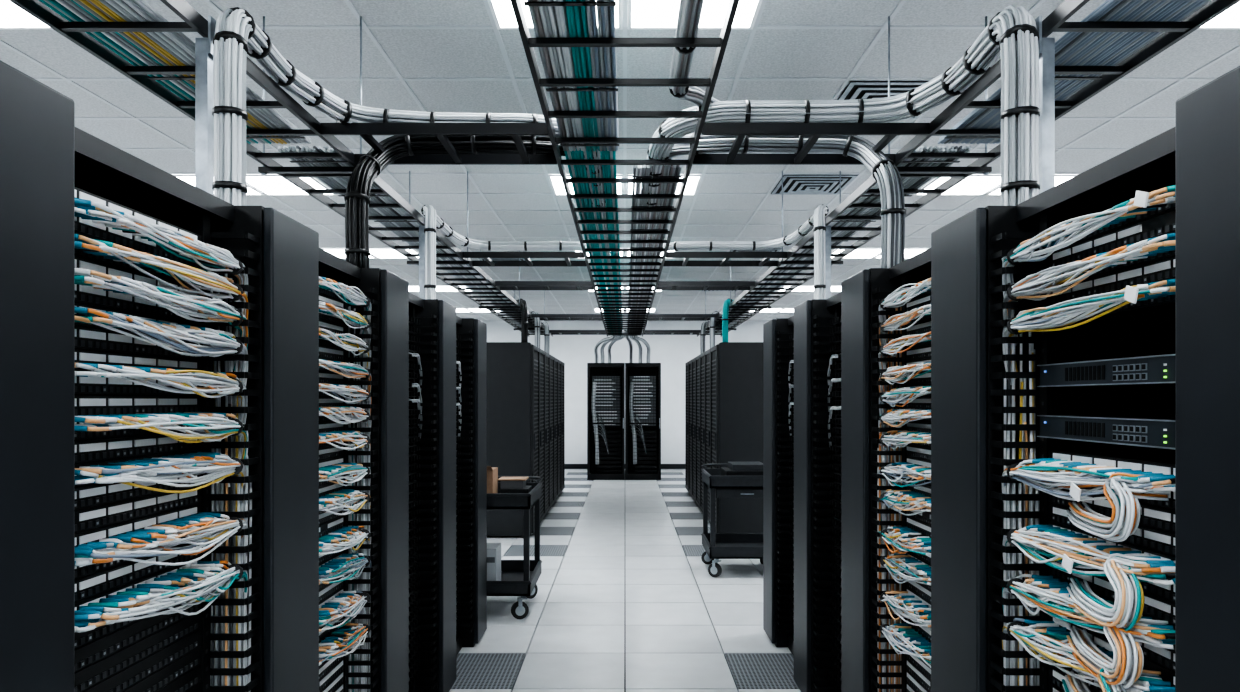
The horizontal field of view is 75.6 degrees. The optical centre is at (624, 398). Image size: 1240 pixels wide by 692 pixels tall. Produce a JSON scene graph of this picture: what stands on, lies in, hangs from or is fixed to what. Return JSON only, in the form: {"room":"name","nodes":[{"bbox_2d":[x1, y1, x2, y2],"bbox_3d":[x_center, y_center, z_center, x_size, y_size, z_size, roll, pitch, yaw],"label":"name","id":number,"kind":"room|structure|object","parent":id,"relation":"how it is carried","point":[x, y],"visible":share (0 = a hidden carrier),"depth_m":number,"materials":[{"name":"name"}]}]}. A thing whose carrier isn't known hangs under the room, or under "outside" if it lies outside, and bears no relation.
{"room":"server room","nodes":[
{"label":"server room","id":0,"kind":"room"},
{"bbox_2d":[421,204,587,298],"bbox_3d":[-0.729,-0.854,5.997,0.707,0.684,2.690,0,0,32],"label":"cable bundle","id":1,"kind":"object","parent":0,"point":[433,221],"visible":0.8,"depth_m":5.49,"materials":[{"name":"white"}]},
{"bbox_2d":[0,0,1239,319],"bbox_3d":[0.000,-1.775,6.900,10.980,0.050,22.200,0,0,0],"label":"ceiling","id":2,"kind":"structure","parent":0,"point":[315,53],"depth_m":4.63,"materials":[{"name":"tile"}]},
{"bbox_2d":[258,16,361,174],"bbox_3d":[-1.430,-1.387,3.660,0.480,0.724,0.036,0,0,0],"label":"hanger","id":3,"kind":"object","parent":2,"relation":"hanging from","point":[263,170],"visible":0.68,"depth_m":3.65,"materials":[{"name":"metal"}]},
{"bbox_2d":[407,171,469,265],"bbox_3d":[-1.430,-1.387,6.140,0.480,0.724,0.036,0,0,0],"label":"hanger","id":4,"kind":"object","parent":2,"relation":"hanging from","point":[409,262],"visible":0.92,"depth_m":6.13,"materials":[{"name":"metal"}]},
{"bbox_2d":[479,249,520,308],"bbox_3d":[-1.430,-1.387,9.150,0.480,0.724,0.036,0,0,0],"label":"hanger","id":5,"kind":"object","parent":2,"relation":"hanging from","point":[519,306],"visible":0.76,"depth_m":9.14,"materials":[{"name":"metal"}]},
{"bbox_2d":[478,258,524,260],"bbox_3d":[-1.525,-1.726,10.165,0.580,0.032,0.580,0,0,0],"label":"ceiling vent","id":6,"kind":"object","parent":2,"relation":"in","point":[482,259],"visible":0.16,"depth_m":9.98,"materials":[{"name":"black"}]},
{"bbox_2d":[513,290,544,330],"bbox_3d":[-1.430,-1.387,12.000,0.480,0.724,0.036,0,0,0],"label":"hanger","id":7,"kind":"object","parent":2,"relation":"hanging from","point":[514,329],"visible":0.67,"depth_m":11.98,"materials":[{"name":"metal"}]},
{"bbox_2d":[0,0,1239,320],"bbox_3d":[0.000,-1.747,6.900,10.980,0.006,22.200,0,0,0],"label":"grid","id":8,"kind":"object","parent":2,"relation":"attached to","point":[365,27],"visible":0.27,"depth_m":4.64,"materials":[{"name":"grey metal"}]},
{"bbox_2d":[0,0,52,29],"bbox_3d":[-2.745,-1.737,3.455,0.586,0.012,0.586,0,0,0],"label":"ceiling light panel","id":9,"kind":"object","parent":8,"relation":"in","point":[12,17],"depth_m":3.66,"materials":[{"name":"white plastic"}]},
{"bbox_2d":[174,175,264,194],"bbox_3d":[-3.355,-1.737,6.505,0.586,0.012,0.586,0,0,0],"label":"ceiling light panel","id":10,"kind":"object","parent":8,"relation":"in","point":[190,179],"depth_m":6.44,"materials":[{"name":"plastic"}]},
{"bbox_2d":[246,175,335,194],"bbox_3d":[-2.745,-1.737,6.505,0.586,0.012,0.586,0,0,0],"label":"ceiling light panel","id":11,"kind":"object","parent":8,"relation":"in","point":[267,184],"depth_m":6.49,"materials":[{"name":"white plastic"}]},
{"bbox_2d":[321,248,375,257],"bbox_3d":[-3.355,-1.737,9.555,0.586,0.012,0.586,0,0,0],"label":"ceiling light panel","id":12,"kind":"object","parent":8,"relation":"in","point":[339,252],"depth_m":9.47,"materials":[{"name":"plastic"}]},
{"bbox_2d":[369,248,418,257],"bbox_3d":[-2.745,-1.737,9.555,0.586,0.012,0.586,0,0,0],"label":"ceiling light panel","id":13,"kind":"object","parent":8,"relation":"in","point":[377,252],"depth_m":9.47,"materials":[{"name":"plastic"}]},
{"bbox_2d":[409,286,418,291],"bbox_3d":[-3.355,-1.737,12.605,0.586,0.012,0.586,0,0,0],"label":"ceiling light panel","id":14,"kind":"object","parent":8,"relation":"in","point":[411,288],"depth_m":12.62,"materials":[{"name":"plastic"}]},
{"bbox_2d":[436,286,472,291],"bbox_3d":[-2.745,-1.737,12.605,0.586,0.012,0.586,0,0,0],"label":"ceiling light panel","id":15,"kind":"object","parent":8,"relation":"in","point":[438,288],"depth_m":12.68,"materials":[{"name":"plastic"}]},
{"bbox_2d":[456,308,470,311],"bbox_3d":[-3.355,-1.737,15.655,0.586,0.012,0.586,0,0,0],"label":"ceiling light panel","id":16,"kind":"object","parent":8,"relation":"in","point":[457,309],"depth_m":15.68,"materials":[{"name":"plastic"}]},
{"bbox_2d":[467,308,501,311],"bbox_3d":[-2.745,-1.737,15.655,0.586,0.012,0.586,0,0,0],"label":"ceiling light panel","id":17,"kind":"object","parent":8,"relation":"in","point":[471,309],"depth_m":15.68,"materials":[{"name":"plastic"}]},
{"bbox_2d":[487,0,621,29],"bbox_3d":[-0.305,-1.737,3.455,0.586,0.012,0.586,0,0,0],"label":"ceiling light panel","id":18,"kind":"object","parent":8,"relation":"in","point":[502,11],"depth_m":3.61,"materials":[{"name":"white plastic"}]},
{"bbox_2d":[548,175,623,194],"bbox_3d":[-0.305,-1.737,6.505,0.586,0.012,0.586,0,0,0],"label":"ceiling light panel","id":19,"kind":"object","parent":8,"relation":"in","point":[556,182],"depth_m":6.50,"materials":[{"name":"plastic"}]},
{"bbox_2d":[628,0,762,29],"bbox_3d":[0.305,-1.737,3.455,0.586,0.012,0.586,0,0,0],"label":"ceiling light panel","id":20,"kind":"object","parent":8,"relation":"in","point":[642,14],"depth_m":3.61,"materials":[{"name":"white plastic"}]},
{"bbox_2d":[626,250,675,255],"bbox_3d":[0.305,-1.737,9.555,0.586,0.012,0.586,0,0,0],"label":"ceiling light panel","id":21,"kind":"object","parent":2,"relation":"in","point":[627,253],"depth_m":9.52,"materials":[{"name":"plastic"}]},
{"bbox_2d":[626,175,701,194],"bbox_3d":[0.305,-1.737,6.505,0.586,0.012,0.586,0,0,0],"label":"ceiling light panel","id":22,"kind":"object","parent":2,"relation":"in","point":[693,182],"depth_m":6.50,"materials":[{"name":"plastic"}]},
{"bbox_2d":[702,290,737,290],"bbox_3d":[1.525,-1.726,12.605,0.580,0.032,0.580,0,0,0],"label":"ceiling vent","id":23,"kind":"object","parent":2,"relation":"in","point":[702,290],"visible":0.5,"depth_m":12.74,"materials":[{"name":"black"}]},
{"bbox_2d":[705,290,736,330],"bbox_3d":[1.430,-1.387,12.000,0.480,0.724,0.036,0,0,0],"label":"hanger","id":24,"kind":"object","parent":2,"relation":"hanging from","point":[734,329],"visible":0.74,"depth_m":11.98,"materials":[{"name":"metal"}]},
{"bbox_2d":[729,249,770,308],"bbox_3d":[1.430,-1.387,9.150,0.480,0.724,0.036,0,0,0],"label":"hanger","id":25,"kind":"object","parent":2,"relation":"hanging from","point":[730,306],"visible":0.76,"depth_m":9.14,"materials":[{"name":"metal"}]},
{"bbox_2d":[731,249,780,251],"bbox_3d":[1.525,-1.726,9.555,0.580,0.032,0.580,0,0,0],"label":"ceiling vent","id":26,"kind":"object","parent":2,"relation":"in","point":[766,250],"visible":0.19,"depth_m":9.34,"materials":[{"name":"black"}]},
{"bbox_2d":[748,308,782,311],"bbox_3d":[2.745,-1.737,15.655,0.586,0.012,0.586,0,0,0],"label":"ceiling light panel","id":27,"kind":"object","parent":2,"relation":"in","point":[772,309],"depth_m":15.68,"materials":[{"name":"plastic"}]},
{"bbox_2d":[779,308,793,311],"bbox_3d":[3.355,-1.737,15.655,0.586,0.012,0.586,0,0,0],"label":"ceiling light panel","id":28,"kind":"object","parent":2,"relation":"in","point":[785,309],"depth_m":15.68,"materials":[{"name":"plastic"}]},
{"bbox_2d":[777,286,813,291],"bbox_3d":[2.745,-1.737,12.605,0.586,0.012,0.586,0,0,0],"label":"ceiling light panel","id":29,"kind":"object","parent":2,"relation":"in","point":[801,288],"depth_m":12.68,"materials":[{"name":"plastic"}]},
{"bbox_2d":[780,171,842,265],"bbox_3d":[1.430,-1.387,6.140,0.480,0.724,0.036,0,0,0],"label":"hanger","id":30,"kind":"object","parent":2,"relation":"hanging from","point":[782,262],"visible":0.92,"depth_m":6.13,"materials":[{"name":"metal"}]},
{"bbox_2d":[771,175,857,194],"bbox_3d":[1.525,-1.726,6.505,0.580,0.032,0.580,0,0,0],"label":"ceiling vent","id":31,"kind":"object","parent":2,"relation":"in","point":[792,184],"visible":1,"depth_m":6.46,"materials":[{"name":"black"}]},
{"bbox_2d":[831,286,840,291],"bbox_3d":[3.355,-1.737,12.605,0.586,0.012,0.586,0,0,0],"label":"ceiling light panel","id":32,"kind":"object","parent":2,"relation":"in","point":[833,288],"depth_m":12.62,"materials":[{"name":"plastic"}]},
{"bbox_2d":[831,248,880,257],"bbox_3d":[2.745,-1.737,9.555,0.586,0.012,0.586,0,0,0],"label":"ceiling light panel","id":33,"kind":"object","parent":2,"relation":"in","point":[860,252],"depth_m":9.47,"materials":[{"name":"plastic"}]},
{"bbox_2d":[837,81,928,118],"bbox_3d":[1.525,-1.726,4.675,0.580,0.032,0.580,0,0,0],"label":"ceiling vent","id":34,"kind":"object","parent":2,"relation":"in","point":[854,90],"visible":0.2,"depth_m":4.47,"materials":[{"name":"black"}]},
{"bbox_2d":[874,248,928,257],"bbox_3d":[3.355,-1.737,9.555,0.586,0.012,0.586,0,0,0],"label":"ceiling light panel","id":35,"kind":"object","parent":2,"relation":"in","point":[909,252],"depth_m":9.47,"materials":[{"name":"plastic"}]},
{"bbox_2d":[888,16,991,174],"bbox_3d":[1.430,-1.387,3.660,0.480,0.724,0.036,0,0,0],"label":"hanger","id":36,"kind":"object","parent":2,"relation":"hanging from","point":[985,170],"visible":0.68,"depth_m":3.64,"materials":[{"name":"metal"}]},
{"bbox_2d":[914,175,1000,194],"bbox_3d":[2.745,-1.737,6.505,0.586,0.012,0.586,0,0,0],"label":"ceiling light panel","id":37,"kind":"object","parent":2,"relation":"in","point":[974,184],"depth_m":6.50,"materials":[{"name":"white plastic"}]},
{"bbox_2d":[985,175,1075,194],"bbox_3d":[3.355,-1.737,6.505,0.586,0.012,0.586,0,0,0],"label":"ceiling light panel","id":38,"kind":"object","parent":2,"relation":"in","point":[1059,179],"depth_m":6.38,"materials":[{"name":"plastic"}]},
{"bbox_2d":[1197,2,1239,29],"bbox_3d":[2.745,-1.737,3.455,0.586,0.012,0.586,0,0,0],"label":"ceiling light panel","id":39,"kind":"object","parent":2,"relation":"in","point":[1229,19],"depth_m":3.68,"materials":[{"name":"plastic"}]},
{"bbox_3d":[1.430,-1.387,0.800,0.480,0.724,0.036,0,0,0],"label":"hanger","id":40,"kind":"object","parent":2,"relation":"hanging from","visible":0},
{"bbox_2d":[697,0,1239,336],"bbox_3d":[1.430,-1.083,6.500,0.420,0.045,14.200,0,0,0],"label":"tray","id":41,"kind":"object","parent":40,"relation":"hanging from","point":[1054,22],"visible":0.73,"depth_m":3.01,"materials":[{"name":"paint"}]},
{"bbox_2d":[644,330,700,334],"bbox_3d":[0.762,-1.083,13.000,0.911,0.045,0.400,0,0,0],"label":"tray","id":42,"kind":"object","parent":41,"relation":"attached to","point":[646,332],"visible":0.86,"depth_m":12.80,"materials":[{"name":"paint"}]},
{"bbox_2d":[648,314,718,319],"bbox_3d":[0.762,-1.083,10.600,0.911,0.045,0.400,0,0,0],"label":"tray","id":43,"kind":"object","parent":41,"relation":"attached to","point":[651,316],"visible":0.9,"depth_m":10.40,"materials":[{"name":"paint"}]},
{"bbox_2d":[657,281,754,289],"bbox_3d":[0.762,-1.083,7.650,0.911,0.045,0.300,0,0,0],"label":"tray","id":44,"kind":"object","parent":41,"relation":"attached to","point":[662,285],"visible":0.91,"depth_m":7.50,"materials":[{"name":"paint"}]},
{"bbox_2d":[700,299,733,353],"bbox_3d":[1.233,-0.910,11.003,0.234,0.532,3.596,0,0,0],"label":"cable bundle","id":45,"kind":"object","parent":41,"relation":"on","point":[725,311],"visible":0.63,"depth_m":10.57,"materials":[{"name":"teal"}]},
{"bbox_2d":[663,252,786,266],"bbox_3d":[0.762,-1.083,6.200,0.911,0.045,0.400,0,0,0],"label":"tray","id":46,"kind":"object","parent":41,"relation":"attached to","point":[686,255],"visible":0.91,"depth_m":6.05,"materials":[{"name":"paint"}]},
{"bbox_2d":[693,123,928,164],"bbox_3d":[0.762,-1.083,3.410,0.911,0.045,0.420,0,0,0],"label":"tray","id":47,"kind":"object","parent":41,"relation":"attached to","point":[890,130],"visible":0.84,"depth_m":3.20,"materials":[{"name":"paint"}]},
{"bbox_2d":[705,0,1211,333],"bbox_3d":[1.425,-1.095,6.450,0.362,0.030,13.900,0,0,0],"label":"cable bundle","id":48,"kind":"object","parent":41,"relation":"on","point":[1073,48],"visible":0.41,"depth_m":2.70,"materials":[{"name":"blue"}]},
{"bbox_3d":[-1.430,-1.387,0.800,0.480,0.724,0.036,0,0,0],"label":"hanger","id":49,"kind":"object","parent":2,"relation":"hanging from","visible":0},
{"bbox_2d":[8,0,552,336],"bbox_3d":[-1.430,-1.083,6.500,0.420,0.045,14.200,0,0,0],"label":"tray","id":50,"kind":"object","parent":49,"relation":"hanging from","point":[194,22],"visible":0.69,"depth_m":3.01,"materials":[{"name":"paint"}]},
{"bbox_2d":[39,0,543,333],"bbox_3d":[-1.425,-1.095,6.450,0.362,0.030,13.900,0,0,0],"label":"cable bundle","id":51,"kind":"object","parent":50,"relation":"on","point":[137,48],"visible":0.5,"depth_m":2.70,"materials":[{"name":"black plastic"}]},
{"bbox_2d":[320,123,556,164],"bbox_3d":[-0.762,-1.083,3.410,0.911,0.045,0.420,0,0,0],"label":"tray","id":52,"kind":"object","parent":50,"relation":"attached to","point":[365,130],"visible":0.86,"depth_m":3.20,"materials":[{"name":"paint"}]},
{"bbox_2d":[463,252,586,266],"bbox_3d":[-0.762,-1.083,6.200,0.911,0.045,0.400,0,0,0],"label":"tray","id":53,"kind":"object","parent":50,"relation":"attached to","point":[486,255],"visible":0.91,"depth_m":6.05,"materials":[{"name":"paint"}]},
{"bbox_2d":[516,298,549,353],"bbox_3d":[-1.234,-0.911,11.002,0.236,0.532,3.597,0,0,0],"label":"cable bundle","id":54,"kind":"object","parent":50,"relation":"on","point":[524,312],"visible":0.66,"depth_m":10.56,"materials":[{"name":"black"}]},
{"bbox_2d":[495,281,592,289],"bbox_3d":[-0.762,-1.083,7.650,0.911,0.045,0.300,0,0,0],"label":"tray","id":55,"kind":"object","parent":50,"relation":"attached to","point":[504,285],"visible":0.91,"depth_m":7.50,"materials":[{"name":"paint"}]},
{"bbox_2d":[510,0,739,336],"bbox_3d":[0.000,-1.083,6.550,0.610,0.045,14.100,0,0,0],"label":"tray","id":56,"kind":"object","parent":55,"relation":"attached to","point":[529,43],"visible":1,"depth_m":3.32,"materials":[{"name":"paint"}]},
{"bbox_2d":[344,135,564,267],"bbox_3d":[-0.575,-0.864,3.602,1.326,0.705,0.427,0,0,-33],"label":"cable bundle","id":57,"kind":"object","parent":56,"relation":"on","point":[369,166],"visible":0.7,"depth_m":3.46,"materials":[{"name":"black plastic"}]},
{"bbox_2d":[524,0,622,332],"bbox_3d":[-0.150,-1.101,6.550,0.252,0.042,13.900,0,0,0],"label":"cable bundle","id":58,"kind":"object","parent":56,"relation":"on","point":[550,18],"visible":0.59,"depth_m":2.88,"materials":[{"name":"blue plastic"}]},
{"bbox_2d":[594,329,649,362],"bbox_3d":[-0.047,-0.930,14.529,1.110,0.460,2.464,0,0,0],"label":"cable bundle","id":59,"kind":"object","parent":56,"relation":"on","point":[613,338],"visible":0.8,"depth_m":15.55,"materials":[{"name":"grey plastic"}]},
{"bbox_2d":[627,165,681,332],"bbox_3d":[0.155,-1.101,8.625,0.242,0.042,9.750,0,0,0],"label":"cable bundle","id":60,"kind":"object","parent":56,"relation":"on","point":[639,171],"visible":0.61,"depth_m":4.96,"materials":[{"name":"black"}]},
{"bbox_2d":[669,0,719,106],"bbox_3d":[0.240,-1.165,1.540,0.662,0.171,3.848,0,0,10],"label":"cable bundle","id":61,"kind":"object","parent":56,"relation":"on","point":[689,14],"visible":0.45,"depth_m":2.53,"materials":[{"name":"grey plastic"}]},
{"bbox_2d":[531,314,601,319],"bbox_3d":[-0.762,-1.083,10.600,0.911,0.045,0.400,0,0,0],"label":"tray","id":62,"kind":"object","parent":50,"relation":"attached to","point":[541,316],"visible":0.87,"depth_m":10.40,"materials":[{"name":"paint"}]},
{"bbox_2d":[549,330,605,334],"bbox_3d":[-0.762,-1.083,13.000,0.911,0.045,0.400,0,0,0],"label":"tray","id":63,"kind":"object","parent":50,"relation":"attached to","point":[553,332],"visible":0.86,"depth_m":12.80,"materials":[{"name":"paint"}]},
{"bbox_2d":[449,470,800,691],"bbox_3d":[0.000,1.620,6.900,10.980,0.100,22.200,0,0,0],"label":"floor","id":64,"kind":"structure","parent":0,"point":[626,599],"depth_m":5.94,"materials":[{"name":"tile"}]},
{"bbox_2d":[0,60,74,691],"bbox_3d":[-1.290,0.530,0.831,0.720,2.080,1.055,0,0,0],"label":"rack","id":65,"kind":"object","parent":64,"relation":"on","point":[37,121],"visible":1,"depth_m":1.26,"materials":[{"name":"black metal"}]},
{"bbox_2d":[75,127,318,691],"bbox_3d":[-1.290,0.530,1.901,0.720,2.080,1.075,0,0,0],"label":"rack","id":66,"kind":"object","parent":64,"relation":"on","point":[197,311],"visible":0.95,"depth_m":1.88,"materials":[{"name":"black metal"}]},
{"bbox_2d":[195,15,215,194],"bbox_3d":[-1.242,-0.815,2.360,0.080,0.610,0.060,0,0,0],"label":"post","id":67,"kind":"object","parent":66,"relation":"on","point":[204,47],"visible":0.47,"depth_m":2.34,"materials":[{"name":"metal"}]},
{"bbox_2d":[212,7,605,206],"bbox_3d":[-0.599,-0.861,3.413,0.696,0.698,2.508,0,0,35],"label":"cable bundle","id":68,"kind":"object","parent":66,"relation":"on","point":[237,35],"visible":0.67,"depth_m":2.34,"materials":[{"name":"white plastic"}]},
{"bbox_2d":[319,248,408,691],"bbox_3d":[-1.290,0.530,2.946,0.720,2.080,1.005,0,0,0],"label":"rack","id":69,"kind":"object","parent":64,"relation":"on","point":[364,312],"visible":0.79,"depth_m":3.05,"materials":[{"name":"black metal"}]},
{"bbox_2d":[409,292,455,691],"bbox_3d":[-1.290,0.530,3.936,0.720,2.080,0.965,0,0,0],"label":"rack","id":70,"kind":"object","parent":64,"relation":"on","point":[432,322],"visible":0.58,"depth_m":4.09,"materials":[{"name":"black metal"}]},
{"bbox_2d":[419,226,424,298],"bbox_3d":[-1.242,-0.815,4.900,0.080,0.610,0.060,0,0,0],"label":"post","id":71,"kind":"object","parent":70,"relation":"on","point":[421,228],"visible":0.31,"depth_m":4.88,"materials":[{"name":"metal"}]},
{"bbox_2d":[456,316,486,655],"bbox_3d":[-1.290,0.530,4.905,0.720,2.080,0.965,0,0,0],"label":"rack","id":72,"kind":"object","parent":64,"relation":"on","point":[471,333],"visible":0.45,"depth_m":5.06,"materials":[{"name":"black metal"}]},
{"bbox_2d":[487,342,539,537],"bbox_3d":[-1.561,0.464,9.330,1.098,2.212,0.656,0,0,0],"label":"tall cabinet","id":73,"kind":"object","parent":64,"relation":"on","point":[513,368],"visible":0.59,"depth_m":9.00,"materials":[{"name":"black metal"}]},
{"bbox_2d":[487,476,541,618],"bbox_3d":[-1.000,1.096,6.075,0.672,0.947,0.841,0,0,0],"label":"utility cart","id":74,"kind":"object","parent":64,"relation":"on","point":[518,577],"visible":0.48,"depth_m":5.68,"materials":[{"name":"plastic"}]},
{"bbox_2d":[487,466,497,492],"bbox_3d":[-1.050,0.616,5.820,0.200,0.285,0.320,0,0,0],"label":"cardboard box","id":75,"kind":"object","parent":74,"relation":"on","point":[492,472],"visible":0.18,"depth_m":5.75,"materials":[{"name":"cardboard"}]},
{"bbox_2d":[487,543,500,580],"bbox_3d":[-1.060,1.222,5.832,0.280,0.304,0.235,0,0,0],"label":"equipment box","id":76,"kind":"object","parent":74,"relation":"on","point":[493,549],"visible":0.35,"depth_m":5.72,"materials":[{"name":"grey"}]},
{"bbox_2d":[498,477,531,492],"bbox_3d":[-0.835,0.678,6.075,0.230,0.161,0.250,0,0,0],"label":"tool case","id":77,"kind":"object","parent":74,"relation":"on","point":[507,484],"visible":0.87,"depth_m":5.97,"materials":[{"name":"plastic"}]},
{"bbox_2d":[540,349,544,522],"bbox_3d":[-1.561,0.464,9.995,1.098,2.212,0.656,0,0,0],"label":"tall cabinet","id":78,"kind":"object","parent":64,"relation":"on","point":[542,353],"visible":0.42,"depth_m":10.14,"materials":[{"name":"black metal"}]},
{"bbox_2d":[545,352,549,515],"bbox_3d":[-1.561,0.464,10.660,1.098,2.212,0.656,0,0,0],"label":"tall cabinet","id":79,"kind":"object","parent":64,"relation":"on","point":[547,356],"visible":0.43,"depth_m":10.78,"materials":[{"name":"black metal"}]},
{"bbox_2d":[550,355,553,507],"bbox_3d":[-1.561,0.464,11.325,1.098,2.212,0.656,0,0,0],"label":"tall cabinet","id":80,"kind":"object","parent":64,"relation":"on","point":[551,356],"visible":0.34,"depth_m":11.38,"materials":[{"name":"black metal"}]},
{"bbox_2d":[554,357,557,501],"bbox_3d":[-1.561,0.464,11.990,1.098,2.212,0.656,0,0,0],"label":"tall cabinet","id":81,"kind":"object","parent":64,"relation":"on","point":[555,359],"visible":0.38,"depth_m":12.04,"materials":[{"name":"black metal"}]},
{"bbox_2d":[558,360,560,495],"bbox_3d":[-1.561,0.464,12.655,1.098,2.212,0.656,0,0,0],"label":"tall cabinet","id":82,"kind":"object","parent":64,"relation":"on","point":[559,361],"visible":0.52,"depth_m":12.76,"materials":[{"name":"black metal"}]},
{"bbox_2d":[561,361,564,491],"bbox_3d":[-1.561,0.464,13.320,1.098,2.212,0.656,0,0,0],"label":"tall cabinet","id":83,"kind":"object","parent":64,"relation":"on","point":[562,363],"visible":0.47,"depth_m":13.39,"materials":[{"name":"black metal"}]},
{"bbox_2d":[587,363,624,479],"bbox_3d":[-0.369,0.435,15.990,0.726,2.270,1.020,0,0,0],"label":"tall cabinet","id":84,"kind":"object","parent":64,"relation":"on","point":[605,381],"visible":1,"depth_m":15.61,"materials":[{"name":"black metal"}]},
{"bbox_2d":[625,363,660,479],"bbox_3d":[0.350,0.435,15.990,0.694,2.270,1.020,0,0,0],"label":"tall cabinet","id":85,"kind":"object","parent":64,"relation":"on","point":[642,380],"visible":1,"depth_m":15.61,"materials":[{"name":"black metal"}]},
{"bbox_2d":[685,361,688,491],"bbox_3d":[1.561,0.464,13.320,1.098,2.212,0.656,0,0,0],"label":"tall cabinet","id":86,"kind":"object","parent":64,"relation":"on","point":[687,363],"visible":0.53,"depth_m":13.39,"materials":[{"name":"black metal"}]},
{"bbox_2d":[689,360,691,495],"bbox_3d":[1.561,0.464,12.655,1.098,2.212,0.656,0,0,0],"label":"tall cabinet","id":87,"kind":"object","parent":64,"relation":"on","point":[690,361],"visible":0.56,"depth_m":12.76,"materials":[{"name":"black metal"}]},
{"bbox_2d":[692,357,695,501],"bbox_3d":[1.561,0.464,11.990,1.098,2.212,0.656,0,0,0],"label":"tall cabinet","id":88,"kind":"object","parent":64,"relation":"on","point":[693,359],"visible":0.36,"depth_m":12.04,"materials":[{"name":"black metal"}]},
{"bbox_2d":[696,355,699,507],"bbox_3d":[1.561,0.464,11.325,1.098,2.212,0.656,0,0,0],"label":"tall cabinet","id":89,"kind":"object","parent":64,"relation":"on","point":[698,356],"visible":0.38,"depth_m":11.38,"materials":[{"name":"black metal"}]},
{"bbox_2d":[700,352,704,512],"bbox_3d":[1.561,0.464,10.660,1.098,2.212,0.656,0,0,0],"label":"tall cabinet","id":90,"kind":"object","parent":64,"relation":"on","point":[702,356],"visible":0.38,"depth_m":10.80,"materials":[{"name":"black metal"}]},
{"bbox_2d":[705,349,709,522],"bbox_3d":[1.561,0.464,9.995,1.098,2.212,0.656,0,0,0],"label":"tall cabinet","id":91,"kind":"object","parent":64,"relation":"on","point":[707,353],"visible":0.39,"depth_m":10.10,"materials":[{"name":"black metal"}]},
{"bbox_2d":[701,463,762,576],"bbox_3d":[1.065,1.096,7.375,0.682,0.947,0.801,0,0,0],"label":"utility cart","id":92,"kind":"object","parent":64,"relation":"on","point":[717,546],"visible":0.57,"depth_m":7.00,"materials":[{"name":"plastic"}]},
{"bbox_2d":[721,462,762,475],"bbox_3d":[1.120,0.672,7.298,0.440,0.174,0.405,0,0,0],"label":"chassis","id":93,"kind":"object","parent":92,"relation":"on","point":[734,468],"visible":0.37,"depth_m":7.12,"materials":[{"name":"plastic"}]},
{"bbox_2d":[710,342,762,532],"bbox_3d":[1.561,0.464,9.330,1.098,2.212,0.656,0,0,0],"label":"tall cabinet","id":94,"kind":"object","parent":64,"relation":"on","point":[736,368],"visible":0.5,"depth_m":9.00,"materials":[{"name":"black metal"}]},
{"bbox_2d":[763,316,793,655],"bbox_3d":[1.290,0.530,4.905,0.720,2.080,0.965,0,0,0],"label":"rack","id":95,"kind":"object","parent":64,"relation":"on","point":[778,333],"visible":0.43,"depth_m":5.06,"materials":[{"name":"black metal"}]},
{"bbox_2d":[794,292,840,691],"bbox_3d":[1.290,0.530,3.936,0.720,2.080,0.965,0,0,0],"label":"rack","id":96,"kind":"object","parent":64,"relation":"on","point":[817,322],"visible":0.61,"depth_m":4.09,"materials":[{"name":"black metal"}]},
{"bbox_2d":[641,204,828,298],"bbox_3d":[0.730,-0.853,5.997,0.707,0.683,2.690,0,0,-32],"label":"cable bundle","id":97,"kind":"object","parent":96,"relation":"on","point":[816,221],"visible":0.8,"depth_m":5.42,"materials":[{"name":"grey"}]},
{"bbox_2d":[825,226,830,298],"bbox_3d":[1.242,-0.815,4.900,0.080,0.610,0.060,0,0,0],"label":"post","id":98,"kind":"object","parent":96,"relation":"on","point":[828,228],"visible":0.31,"depth_m":4.88,"materials":[{"name":"metal"}]},
{"bbox_2d":[841,248,930,691],"bbox_3d":[1.290,0.530,2.946,0.720,2.080,1.005,0,0,0],"label":"rack","id":99,"kind":"object","parent":64,"relation":"on","point":[886,312],"visible":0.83,"depth_m":3.05,"materials":[{"name":"black metal"}]},
{"bbox_2d":[668,132,905,267],"bbox_3d":[0.575,-0.866,3.602,1.328,0.708,0.434,0,0,33],"label":"cable bundle","id":100,"kind":"object","parent":99,"relation":"on","point":[884,170],"visible":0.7,"depth_m":3.46,"materials":[{"name":"grey plastic"}]},
{"bbox_2d":[931,127,1174,691],"bbox_3d":[1.290,0.530,1.901,0.720,2.080,1.075,0,0,0],"label":"rack","id":101,"kind":"object","parent":64,"relation":"on","point":[1053,311],"visible":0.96,"depth_m":1.98,"materials":[{"name":"black metal"}]},
{"bbox_2d":[646,5,1039,206],"bbox_3d":[0.582,-0.865,3.401,0.714,0.707,2.524,0,0,-34],"label":"cable bundle","id":102,"kind":"object","parent":101,"relation":"on","point":[1012,35],"visible":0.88,"depth_m":2.72,"materials":[{"name":"grey plastic"}]},
{"bbox_2d":[1035,15,1054,193],"bbox_3d":[1.242,-0.815,2.360,0.080,0.610,0.060,0,0,0],"label":"post","id":103,"kind":"object","parent":101,"relation":"on","point":[1046,46],"visible":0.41,"depth_m":2.34,"materials":[{"name":"metal"}]},
{"bbox_2d":[1175,66,1239,691],"bbox_3d":[1.290,0.530,0.831,0.720,2.080,1.055,0,0,0],"label":"rack","id":104,"kind":"object","parent":64,"relation":"on","point":[1207,118],"visible":1,"depth_m":1.28,"materials":[{"name":"black metal"}]},
{"bbox_2d":[482,321,767,469],"bbox_3d":[0.000,-0.065,18.050,11.180,3.470,0.100,0,0,0],"label":"wall","id":105,"kind":"structure","parent":0,"point":[672,351],"depth_m":18.00,"materials":[{"name":"paint"}]},
{"bbox_2d":[565,464,684,468],"bbox_3d":[0.000,1.515,17.994,10.980,0.110,0.012,0,0,0],"label":"baseboard","id":106,"kind":"structure","parent":105,"relation":"attached to","point":[567,466],"depth_m":17.99,"materials":[{"name":"grey paint"}]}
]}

